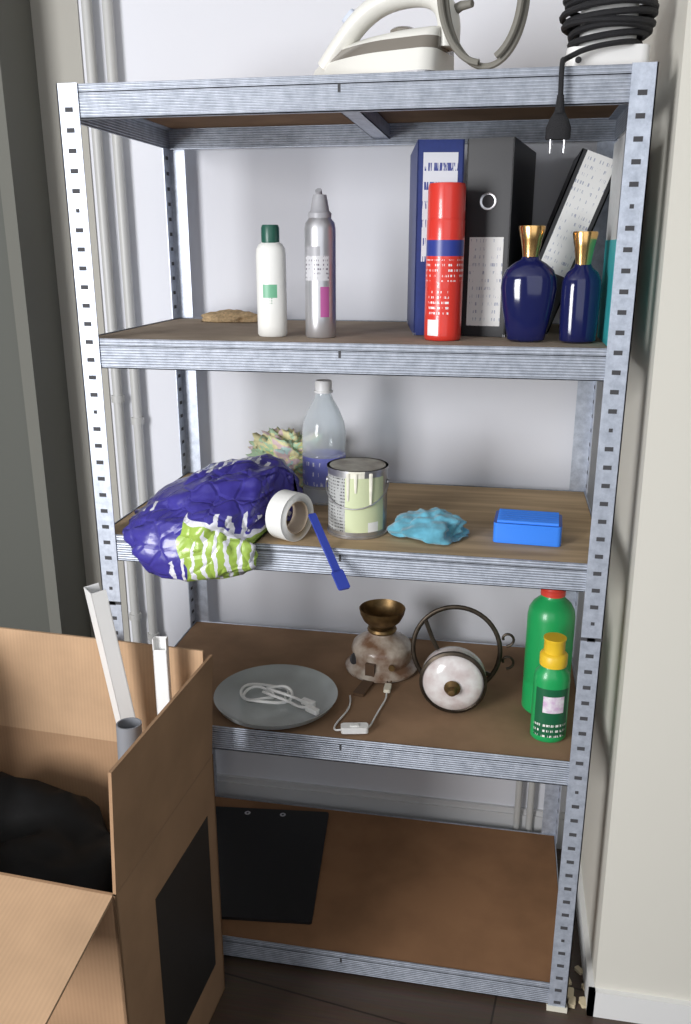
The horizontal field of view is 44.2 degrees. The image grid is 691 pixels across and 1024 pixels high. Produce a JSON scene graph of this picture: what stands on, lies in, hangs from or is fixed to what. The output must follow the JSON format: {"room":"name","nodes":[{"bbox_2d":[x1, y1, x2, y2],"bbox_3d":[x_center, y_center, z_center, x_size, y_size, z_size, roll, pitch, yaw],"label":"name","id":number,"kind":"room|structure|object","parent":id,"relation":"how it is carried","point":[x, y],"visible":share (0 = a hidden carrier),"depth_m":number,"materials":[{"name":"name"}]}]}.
{"room":"storage room","nodes":[
{"label":"storage room","id":0,"kind":"room"},
{"bbox_2d":[0,0,91,636],"bbox_3d":[-0.685,-0.448,1.899,0.030,2.600,0.145,3,18,10],"label":"door frame","id":1,"kind":"structure","parent":0,"point":[23,174],"depth_m":1.88,"materials":[{"name":"grey paint"}]},
{"bbox_2d":[78,0,639,811],"bbox_3d":[-0.028,-0.457,1.927,1.652,2.600,0.150,3,18,10],"label":"wall","id":2,"kind":"structure","parent":0,"point":[494,432],"depth_m":1.86,"materials":[{"name":"white paint"}]},
{"bbox_2d":[30,0,129,641],"bbox_3d":[-0.606,-0.513,1.939,0.105,2.500,0.004,3,18,10],"label":"trim","id":3,"kind":"structure","parent":2,"relation":"attached to","point":[55,23],"depth_m":1.91,"materials":[{"name":"grey"}]},
{"bbox_2d":[81,0,141,642],"bbox_3d":[-0.528,-0.455,1.923,0.030,2.599,0.037,3,18,10],"label":"pipe","id":4,"kind":"object","parent":2,"relation":"attached to","point":[118,397],"visible":0.66,"depth_m":1.90,"materials":[{"name":"grey metal"}]},
{"bbox_2d":[102,0,159,643],"bbox_3d":[-0.484,-0.453,1.915,0.030,2.599,0.037,3,18,10],"label":"pipe","id":5,"kind":"object","parent":2,"relation":"attached to","point":[137,420],"visible":0.59,"depth_m":1.89,"materials":[{"name":"grey plastic"}]},
{"bbox_2d":[217,773,690,1023],"bbox_3d":[0.920,0.887,1.815,3.300,0.100,0.500,3,18,10],"label":"baseboard","id":6,"kind":"structure","parent":2,"relation":"attached to","point":[306,794],"depth_m":2.15,"materials":[{"name":"grey paint"}]},
{"bbox_2d":[513,781,522,829],"bbox_3d":[0.427,0.589,2.067,0.024,0.520,0.031,3,18,10],"label":"pipe","id":7,"kind":"object","parent":2,"relation":"attached to","point":[519,784],"visible":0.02,"depth_m":2.10,"materials":[{"name":"grey"}]},
{"bbox_2d":[525,782,534,831],"bbox_3d":[0.456,0.590,2.061,0.024,0.520,0.031,3,18,10],"label":"pipe","id":8,"kind":"object","parent":2,"relation":"attached to","point":[531,787],"visible":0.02,"depth_m":2.09,"materials":[{"name":"grey"}]},
{"bbox_2d":[209,848,637,1023],"bbox_3d":[-0.706,1.367,0.521,6.000,0.050,5.200,3,18,10],"label":"floor","id":9,"kind":"structure","parent":0,"point":[256,991],"depth_m":1.70,"materials":[{"name":"laminate"}]},
{"bbox_2d":[0,627,224,1023],"bbox_3d":[-0.541,0.672,1.412,0.497,0.750,0.580,4,18,13],"label":"cardboard box","id":10,"kind":"object","parent":9,"relation":"on","point":[149,950],"visible":0.97,"depth_m":1.43,"materials":[{"name":"brown cardboard"}]},
{"bbox_2d":[0,771,112,892],"bbox_3d":[-0.551,0.748,1.523,0.356,0.514,0.310,3,18,10],"label":"bag","id":11,"kind":"object","parent":10,"relation":"in","point":[48,832],"visible":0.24,"depth_m":1.47,"materials":[{"name":"black plastic"}]},
{"bbox_2d":[84,583,135,722],"bbox_3d":[-0.366,0.547,1.566,0.164,0.879,0.053,1,17,3],"label":"duct","id":12,"kind":"object","parent":10,"relation":"in","point":[97,600],"visible":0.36,"depth_m":1.46,"materials":[{"name":"white plastic"}]},
{"bbox_2d":[116,717,141,759],"bbox_3d":[-0.346,0.676,1.435,0.040,0.705,0.080,2,17,7],"label":"pvc pipe","id":13,"kind":"object","parent":10,"relation":"in","point":[128,730],"visible":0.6,"depth_m":1.34,"materials":[{"name":"grey plastic"}]},
{"bbox_2d":[152,636,171,714],"bbox_3d":[-0.316,0.597,1.564,0.027,0.779,0.074,-3,18,-11],"label":"duct","id":14,"kind":"object","parent":10,"relation":"in","point":[160,646],"visible":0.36,"depth_m":1.48,"materials":[{"name":"white plastic"}]},
{"bbox_2d":[56,62,658,1013],"bbox_3d":[0.032,0.090,1.718,0.904,1.680,0.464,3,18,10],"label":"metal shelving unit","id":15,"kind":"object","parent":9,"relation":"on","point":[456,906],"visible":0.69,"depth_m":1.60,"materials":[{"name":"metal"}]},
{"bbox_2d":[122,453,302,581],"bbox_3d":[-0.256,-0.011,1.624,0.315,0.185,0.380,3,18,10],"label":"plastic bag","id":16,"kind":"object","parent":15,"relation":"on","point":[206,524],"visible":0.8,"depth_m":1.48,"materials":[{"name":"plastic"}]},
{"bbox_2d":[201,309,257,322],"bbox_3d":[-0.239,-0.414,1.794,0.145,0.024,0.083,3,18,10],"label":"pile","id":17,"kind":"object","parent":15,"relation":"on","point":[228,315],"visible":0.91,"depth_m":1.77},
{"bbox_2d":[256,225,286,336],"bbox_3d":[-0.128,-0.398,1.469,0.052,0.185,0.043,3,18,10],"label":"lotion bottle","id":18,"kind":"object","parent":15,"relation":"on","point":[270,253],"visible":1,"depth_m":1.46,"materials":[{"name":"white plastic"}]},
{"bbox_2d":[216,806,328,924],"bbox_3d":[-0.216,0.814,1.996,0.320,0.008,0.370,1,17,4],"label":"clipboard","id":19,"kind":"object","parent":15,"relation":"on","point":[270,860],"visible":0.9,"depth_m":1.98,"materials":[{"name":"black plastic"}]},
{"bbox_2d":[214,664,337,729],"bbox_3d":[-0.139,0.371,1.704,0.247,0.030,0.247,3,18,10],"label":"plate","id":20,"kind":"object","parent":15,"relation":"on","point":[275,696],"visible":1,"depth_m":1.71,"materials":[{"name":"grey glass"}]},
{"bbox_2d":[246,426,325,487],"bbox_3d":[-0.167,-0.124,1.865,0.295,0.128,0.139,3,18,10],"label":"flower","id":21,"kind":"object","parent":15,"relation":"on","point":[281,443],"visible":0.44,"depth_m":1.82,"materials":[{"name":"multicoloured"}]},
{"bbox_2d":[265,490,313,541],"bbox_3d":[-0.099,0.006,1.515,0.036,0.088,0.088,13,22,36],"label":"tape roll","id":22,"kind":"object","parent":15,"relation":"on","point":[279,505],"visible":0.98,"depth_m":1.50,"materials":[{"name":"white paper"}]},
{"bbox_2d":[304,188,335,337],"bbox_3d":[-0.043,-0.421,1.448,0.053,0.242,0.053,3,18,10],"label":"can","id":23,"kind":"object","parent":15,"relation":"on","point":[319,229],"visible":1,"depth_m":1.43,"materials":[{"name":"silver metal"}]},
{"bbox_2d":[302,379,345,504],"bbox_3d":[-0.044,-0.143,1.726,0.088,0.248,0.088,3,18,10],"label":"plastic bottle","id":24,"kind":"object","parent":15,"relation":"on","point":[315,470],"visible":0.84,"depth_m":1.71,"materials":[{"name":"clear plastic"}]},
{"bbox_2d":[308,513,349,590],"bbox_3d":[-0.030,0.067,1.467,0.022,0.100,0.129,-9,19,-26],"label":"brush","id":25,"kind":"object","parent":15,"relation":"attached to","point":[339,577],"visible":1,"depth_m":1.46,"materials":[{"name":"blue plastic"}]},
{"bbox_2d":[326,457,389,539],"bbox_3d":[0.022,-0.026,1.557,0.117,0.125,0.114,3,18,10],"label":"paint can","id":26,"kind":"object","parent":15,"relation":"on","point":[357,486],"visible":1,"depth_m":1.52,"materials":[{"name":"metal"}]},
{"bbox_2d":[333,681,391,733],"bbox_3d":[0.034,0.380,1.694,0.076,0.017,0.219,5,18,17],"label":"lamp cord","id":27,"kind":"object","parent":15,"relation":"on","point":[356,727],"visible":1,"depth_m":1.61,"materials":[{"name":"white plastic"}]},
{"bbox_2d":[345,599,416,696],"bbox_3d":[0.074,0.280,1.813,0.158,0.141,0.215,3,18,10],"label":"oil lamp","id":28,"kind":"object","parent":15,"relation":"on","point":[381,653],"depth_m":1.80,"materials":[{"name":"ceramic"}]},
{"bbox_2d":[314,0,529,74],"bbox_3d":[0.101,-0.752,1.272,0.374,0.196,0.120,9,19,27],"label":"iron","id":29,"kind":"object","parent":15,"relation":"on","point":[405,48],"visible":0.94,"depth_m":1.26,"materials":[{"name":"white plastic"},{"name":"grey plastic"},{"name":"metal"}]},
{"bbox_2d":[387,507,468,544],"bbox_3d":[0.151,0.018,1.536,0.146,0.049,0.117,3,18,10],"label":"cloth","id":30,"kind":"object","parent":15,"relation":"on","point":[436,526],"visible":1,"depth_m":1.51,"materials":[{"name":"blue fabric"}]},
{"bbox_2d":[407,139,464,334],"bbox_3d":[0.163,-0.505,1.586,0.079,0.320,0.261,0,17,1],"label":"ring binder","id":31,"kind":"object","parent":15,"relation":"on","point":[431,160],"visible":0.57,"depth_m":1.45,"materials":[{"name":"blue cardboard"}]},
{"bbox_2d":[424,182,465,340],"bbox_3d":[0.164,-0.411,1.407,0.062,0.248,0.062,3,18,10],"label":"spray can","id":32,"kind":"object","parent":15,"relation":"on","point":[446,200],"visible":1,"depth_m":1.38,"materials":[{"name":"red metal"}]},
{"bbox_2d":[411,605,514,712],"bbox_3d":[0.227,0.298,1.675,0.211,0.186,0.151,3,18,10],"label":"wall lamp","id":33,"kind":"object","parent":15,"relation":"on","point":[452,679],"visible":1,"depth_m":1.65,"materials":[{"name":"white glass"}]},
{"bbox_2d":[461,137,535,336],"bbox_3d":[0.282,-0.496,1.558,0.079,0.320,0.262,6,18,19],"label":"ring binder","id":34,"kind":"object","parent":15,"relation":"on","point":[500,174],"visible":0.88,"depth_m":1.44,"materials":[{"name":"black cardboard"}]},
{"bbox_2d":[493,509,561,546],"bbox_3d":[0.327,0.026,1.529,0.118,0.042,0.080,4,18,13],"label":"plastic box","id":35,"kind":"object","parent":15,"relation":"on","point":[512,526],"visible":1,"depth_m":1.50,"materials":[{"name":"blue plastic"}]},
{"bbox_2d":[501,225,556,341],"bbox_3d":[0.298,-0.370,1.385,0.090,0.182,0.050,4,18,14],"label":"perfume bottle","id":36,"kind":"object","parent":15,"relation":"on","point":[529,285],"visible":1,"depth_m":1.37,"materials":[{"name":"blue glass"}]},
{"bbox_2d":[521,589,574,713],"bbox_3d":[0.396,0.250,1.655,0.090,0.292,0.090,3,18,10],"label":"bottle","id":37,"kind":"object","parent":15,"relation":"on","point":[551,611],"visible":0.58,"depth_m":1.62,"materials":[{"name":"green plastic"}]},
{"bbox_2d":[530,632,570,742],"bbox_3d":[0.379,0.323,1.569,0.066,0.203,0.053,2,17,5],"label":"bottle","id":38,"kind":"object","parent":15,"relation":"on","point":[551,682],"visible":1,"depth_m":1.55,"materials":[{"name":"green plastic"}]},
{"bbox_2d":[539,148,612,334],"bbox_3d":[0.395,-0.491,1.563,0.169,0.306,0.211,3,18,10],"label":"ring binder","id":39,"kind":"object","parent":15,"relation":"on","point":[583,195],"visible":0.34,"depth_m":1.45,"materials":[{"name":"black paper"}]},
{"bbox_2d":[559,231,600,342],"bbox_3d":[0.380,-0.361,1.370,0.063,0.173,0.045,1,17,2],"label":"perfume bottle","id":40,"kind":"object","parent":15,"relation":"on","point":[581,285],"visible":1,"depth_m":1.36,"materials":[{"name":"blue glass"}]},
{"bbox_2d":[545,0,659,153],"bbox_3d":[0.373,-0.646,1.242,0.152,0.243,0.167,3,18,10],"label":"power cord","id":41,"kind":"object","parent":15,"relation":"on","point":[605,32],"visible":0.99,"depth_m":1.21,"materials":[{"name":"black plastic"}]},
{"bbox_2d":[597,133,625,345],"bbox_3d":[0.435,-0.431,1.366,0.021,0.310,0.151,3,18,10],"label":"document folder","id":42,"kind":"object","parent":15,"relation":"on","point":[619,146],"visible":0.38,"depth_m":1.36,"materials":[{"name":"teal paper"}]},
{"bbox_2d":[567,965,585,1008],"bbox_3d":[0.473,0.962,1.727,0.053,0.008,0.105,3,18,10],"label":"chips","id":43,"kind":"object","parent":9,"relation":"on","point":[571,998],"visible":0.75,"depth_m":1.70,"materials":[{"name":"beige"}]},
{"bbox_2d":[580,0,690,1000],"bbox_3d":[1.522,-0.276,1.345,2.078,2.600,0.488,3,18,10],"label":"wall","id":44,"kind":"structure","parent":0,"point":[635,862],"depth_m":1.46,"materials":[{"name":"white paint"}]},
{"bbox_3d":[-2.009,-1.530,1.842,2.670,0.500,0.100,3,18,10],"label":"wall","id":45,"kind":"structure","parent":0,"visible":0},
{"bbox_2d":[0,190,49,631],"bbox_3d":[-1.181,-0.229,2.036,0.970,2.100,0.045,3,18,10],"label":"door","id":46,"kind":"structure","parent":45,"relation":"in","point":[23,601],"depth_m":2.00,"materials":[{"name":"grey paint"}]}
]}

